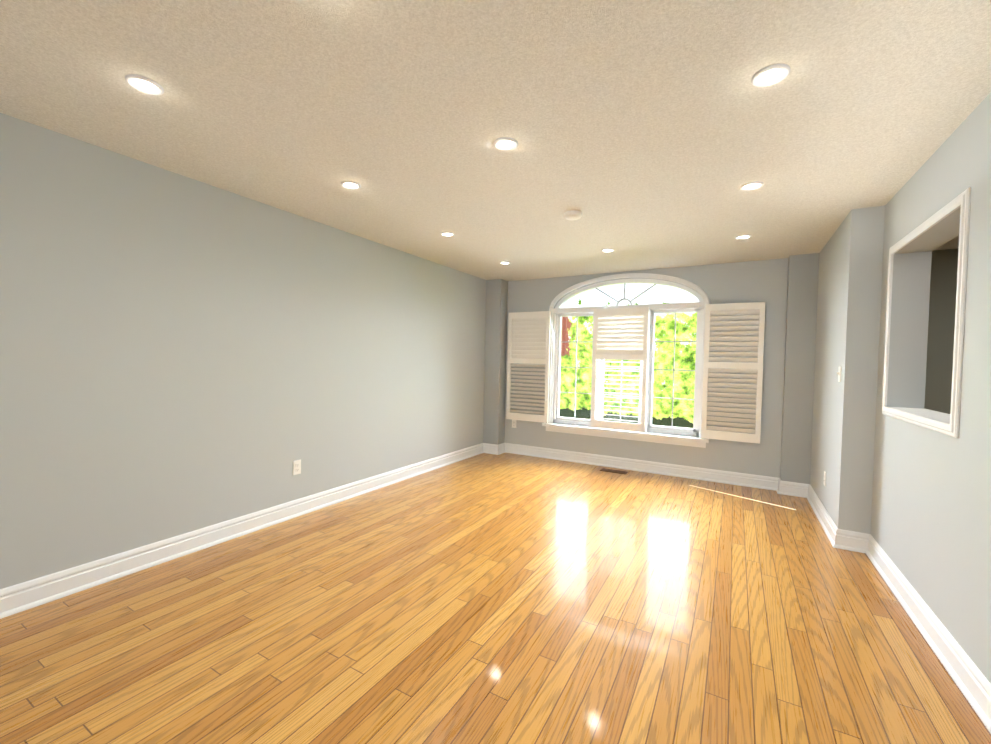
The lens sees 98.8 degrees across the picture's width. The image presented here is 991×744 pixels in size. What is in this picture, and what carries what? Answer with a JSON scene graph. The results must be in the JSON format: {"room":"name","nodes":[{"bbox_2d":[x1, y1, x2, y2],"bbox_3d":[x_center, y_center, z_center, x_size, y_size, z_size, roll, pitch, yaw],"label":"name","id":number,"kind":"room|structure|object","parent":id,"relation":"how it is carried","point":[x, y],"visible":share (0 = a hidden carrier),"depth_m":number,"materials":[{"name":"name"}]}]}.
{"room":"empty living room","nodes":[
{"label":"empty living room","id":0,"kind":"room"},
{"bbox_2d":[0,113,485,588],"bbox_3d":[-2.267,-0.029,2.472,0.180,2.440,9.020,2,2,29],"label":"wall","id":1,"kind":"structure","parent":0,"point":[180,354],"depth_m":2.75,"materials":[{"name":"grey paint"}]},
{"bbox_2d":[0,443,487,618],"bbox_3d":[-2.250,1.128,2.363,0.028,0.135,8.460,2,2,29],"label":"baseboard","id":2,"kind":"structure","parent":1,"relation":"attached to","point":[20,597],"depth_m":2.77,"materials":[{"name":"white wood"}]},
{"bbox_2d":[293,460,300,474],"bbox_3d":[-1.621,0.779,3.474,0.008,0.115,0.070,2,2,29],"label":"electrical outlet","id":3,"kind":"object","parent":1,"relation":"attached to","point":[296,466],"visible":1,"depth_m":3.47,"materials":[{"name":"white plastic"}]},
{"bbox_2d":[0,453,990,743],"bbox_3d":[-0.489,1.305,1.486,4.567,0.100,9.260,2,2,29],"label":"floor","id":4,"kind":"structure","parent":0,"point":[500,599],"depth_m":2.03,"materials":[{"name":"brown wood"}]},
{"bbox_2d":[600,468,627,473],"bbox_3d":[1.427,1.198,5.134,0.310,0.006,0.120,2,2,29],"label":"floor vent","id":5,"kind":"object","parent":4,"relation":"in","point":[613,471],"visible":0.98,"depth_m":5.12,"materials":[{"name":"brown metal"}]},
{"bbox_2d":[483,279,507,444],"bbox_3d":[-0.002,-0.073,6.050,0.242,2.440,0.200,2,2,29],"label":"wall","id":6,"kind":"structure","parent":0,"point":[495,360],"depth_m":5.97,"materials":[{"name":"grey paint"}]},
{"bbox_2d":[0,0,990,280],"bbox_3d":[0.644,-1.194,0.810,7.047,0.100,9.260,2,2,29],"label":"ceiling","id":7,"kind":"structure","parent":0,"point":[650,134],"depth_m":1.92,"materials":[{"name":"beige paint"}]},
{"bbox_2d":[125,74,163,94],"bbox_3d":[-1.481,-1.211,1.796,0.128,0.009,0.128,2,2,29],"label":"recessed light","id":8,"kind":"object","parent":7,"relation":"in","point":[143,84],"visible":0.98,"depth_m":1.79,"materials":[{"name":"white"}]},
{"bbox_2d":[341,181,360,189],"bbox_3d":[-0.949,-1.225,2.789,0.128,0.009,0.128,2,2,29],"label":"recessed light","id":9,"kind":"object","parent":7,"relation":"in","point":[352,185],"visible":1,"depth_m":2.78,"materials":[{"name":"white"}]},
{"bbox_2d":[440,232,454,236],"bbox_3d":[-0.432,-1.241,3.831,0.128,0.009,0.128,2,2,29],"label":"recessed light","id":10,"kind":"object","parent":7,"relation":"in","point":[448,234],"visible":0.98,"depth_m":3.83,"materials":[{"name":"white"}]},
{"bbox_2d":[494,137,517,150],"bbox_3d":[0.053,-1.189,2.220,0.128,0.009,0.128,2,2,29],"label":"recessed light","id":11,"kind":"object","parent":7,"relation":"in","point":[505,143],"visible":1,"depth_m":2.21,"materials":[{"name":"white"}]},
{"bbox_2d":[564,210,581,219],"bbox_3d":[0.590,-1.189,3.237,0.136,0.038,0.136,2,2,29],"label":"smoke detector","id":12,"kind":"object","parent":7,"relation":"attached to","point":[573,215],"visible":1,"depth_m":3.20,"materials":[{"name":"white plastic"}]},
{"bbox_2d":[601,248,613,251],"bbox_3d":[1.125,-1.219,4.265,0.128,0.009,0.128,2,2,29],"label":"recessed light","id":13,"kind":"object","parent":7,"relation":"in","point":[607,250],"visible":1,"depth_m":4.26,"materials":[{"name":"white"}]},
{"bbox_2d":[735,234,751,239],"bbox_3d":[2.173,-1.183,3.727,0.128,0.009,0.128,2,2,29],"label":"recessed light","id":14,"kind":"object","parent":7,"relation":"in","point":[745,236],"visible":1,"depth_m":3.71,"materials":[{"name":"white"}]},
{"bbox_2d":[740,181,763,190],"bbox_3d":[1.610,-1.167,2.671,0.128,0.009,0.128,2,2,29],"label":"recessed light","id":15,"kind":"object","parent":7,"relation":"in","point":[749,186],"visible":0.98,"depth_m":2.66,"materials":[{"name":"white"}]},
{"bbox_2d":[751,64,789,86],"bbox_3d":[1.071,-1.153,1.656,0.128,0.009,0.128,2,2,29],"label":"recessed light","id":16,"kind":"object","parent":7,"relation":"in","point":[770,75],"visible":1,"depth_m":1.65,"materials":[{"name":"white"}]},
{"bbox_2d":[505,258,787,477],"bbox_3d":[1.806,-0.015,5.282,4.147,2.440,0.240,2,2,29],"label":"wall","id":17,"kind":"structure","parent":0,"point":[765,281],"depth_m":4.76,"materials":[{"name":"grey paint"}]},
{"bbox_2d":[512,420,515,427],"bbox_3d":[0.263,0.733,6.022,0.070,0.115,0.008,2,2,29],"label":"electrical outlet","id":18,"kind":"object","parent":17,"relation":"attached to","point":[513,423],"visible":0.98,"depth_m":6.02,"materials":[{"name":"white plastic"}]},
{"bbox_2d":[506,311,550,422],"bbox_3d":[0.446,-0.074,5.843,0.625,1.498,0.052,2,2,29],"label":"window shutter","id":19,"kind":"object","parent":17,"relation":"attached to","point":[528,339],"visible":1,"depth_m":5.83,"materials":[{"name":"white wood"}]},
{"bbox_2d":[542,423,708,447],"bbox_3d":[1.534,0.777,5.295,2.010,0.105,0.125,2,2,29],"label":"window sill","id":20,"kind":"structure","parent":17,"relation":"attached to","point":[647,437],"depth_m":5.20,"materials":[{"name":"white wood"}]},
{"bbox_2d":[548,273,709,438],"bbox_3d":[1.585,-0.246,5.320,1.940,1.940,0.166,2,2,29],"label":"window unit","id":21,"kind":"structure","parent":17,"relation":"in","point":[666,429],"depth_m":5.20,"materials":[{"name":"white wood"}]},
{"bbox_2d":[591,307,648,431],"bbox_3d":[1.521,-0.036,5.236,0.661,1.498,0.063,2,2,29],"label":"window shutter","id":22,"kind":"object","parent":21,"relation":"attached to","point":[620,333],"visible":1,"depth_m":5.21,"materials":[{"name":"white wood"}]},
{"bbox_2d":[500,443,783,494],"bbox_3d":[1.552,1.133,5.275,3.299,0.135,0.050,2,2,29],"label":"baseboard","id":23,"kind":"structure","parent":17,"relation":"attached to","point":[720,476],"depth_m":5.09,"materials":[{"name":"white wood"}]},
{"bbox_2d":[701,302,764,443],"bbox_3d":[2.583,0.002,4.636,0.565,1.498,0.041,2,2,29],"label":"window shutter","id":24,"kind":"object","parent":17,"relation":"attached to","point":[719,321],"visible":1,"depth_m":4.62,"materials":[{"name":"white wood"}]},
{"bbox_2d":[780,253,819,483],"bbox_3d":[3.179,0.040,4.300,0.424,2.440,0.120,2,2,29],"label":"wall","id":25,"kind":"structure","parent":0,"point":[799,359],"depth_m":4.29,"materials":[{"name":"grey paint"}]},
{"bbox_2d":[810,206,884,533],"bbox_3d":[3.006,0.055,3.562,0.362,2.440,1.335,2,2,29],"label":"wall","id":26,"kind":"structure","parent":0,"point":[848,329],"depth_m":3.06,"materials":[{"name":"grey paint"}]},
{"bbox_2d":[823,471,825,486],"bbox_3d":[2.777,0.900,3.586,0.008,0.115,0.070,2,2,29],"label":"electrical outlet","id":27,"kind":"object","parent":26,"relation":"attached to","point":[824,481],"visible":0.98,"depth_m":3.57,"materials":[{"name":"white plastic"}]},
{"bbox_2d":[804,484,847,549],"bbox_3d":[2.816,1.202,3.669,0.053,0.135,1.363,2,2,29],"label":"baseboard","id":28,"kind":"structure","parent":26,"relation":"attached to","point":[838,538],"depth_m":3.39,"materials":[{"name":"white wood"}]},
{"bbox_2d":[837,366,841,381],"bbox_3d":[2.584,0.016,3.200,0.020,0.115,0.070,2,2,29],"label":"light switch","id":29,"kind":"object","parent":26,"relation":"attached to","point":[839,374],"visible":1,"depth_m":3.19,"materials":[{"name":"white plastic"}]},
{"bbox_2d":[871,92,990,682],"bbox_3d":[0.940,0.111,-0.278,0.180,2.440,7.385,2,2,29],"label":"wall","id":30,"kind":"structure","parent":0,"point":[931,516],"depth_m":2.05,"materials":[{"name":"grey paint"}]},
{"bbox_2d":[860,532,990,733],"bbox_3d":[0.865,1.258,-0.117,0.037,0.135,7.205,2,2,29],"label":"baseboard","id":31,"kind":"structure","parent":30,"relation":"attached to","point":[970,679],"depth_m":1.98,"materials":[{"name":"white wood"}]},
{"bbox_2d":[882,187,970,437],"bbox_3d":[2.402,-0.260,2.299,0.200,1.100,1.090,2,2,29],"label":"trim","id":32,"kind":"structure","parent":30,"relation":"attached to","point":[942,423],"depth_m":1.96,"materials":[{"name":"white wood"}]},
{"bbox_2d":[924,248,958,413],"bbox_3d":[4.817,0.088,3.777,2.580,2.440,0.180,2,2,29],"label":"wall","id":33,"kind":"structure","parent":0,"point":[941,324],"depth_m":4.00,"materials":[{"name":"grey paint"}]},
{"label":"outside","id":34,"kind":"structure","parent":0,"visible":0},
{"bbox_2d":[559,284,698,427],"bbox_3d":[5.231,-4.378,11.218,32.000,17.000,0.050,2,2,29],"label":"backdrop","id":35,"kind":"structure","parent":34,"point":[664,331],"depth_m":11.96,"materials":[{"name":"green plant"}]}
]}

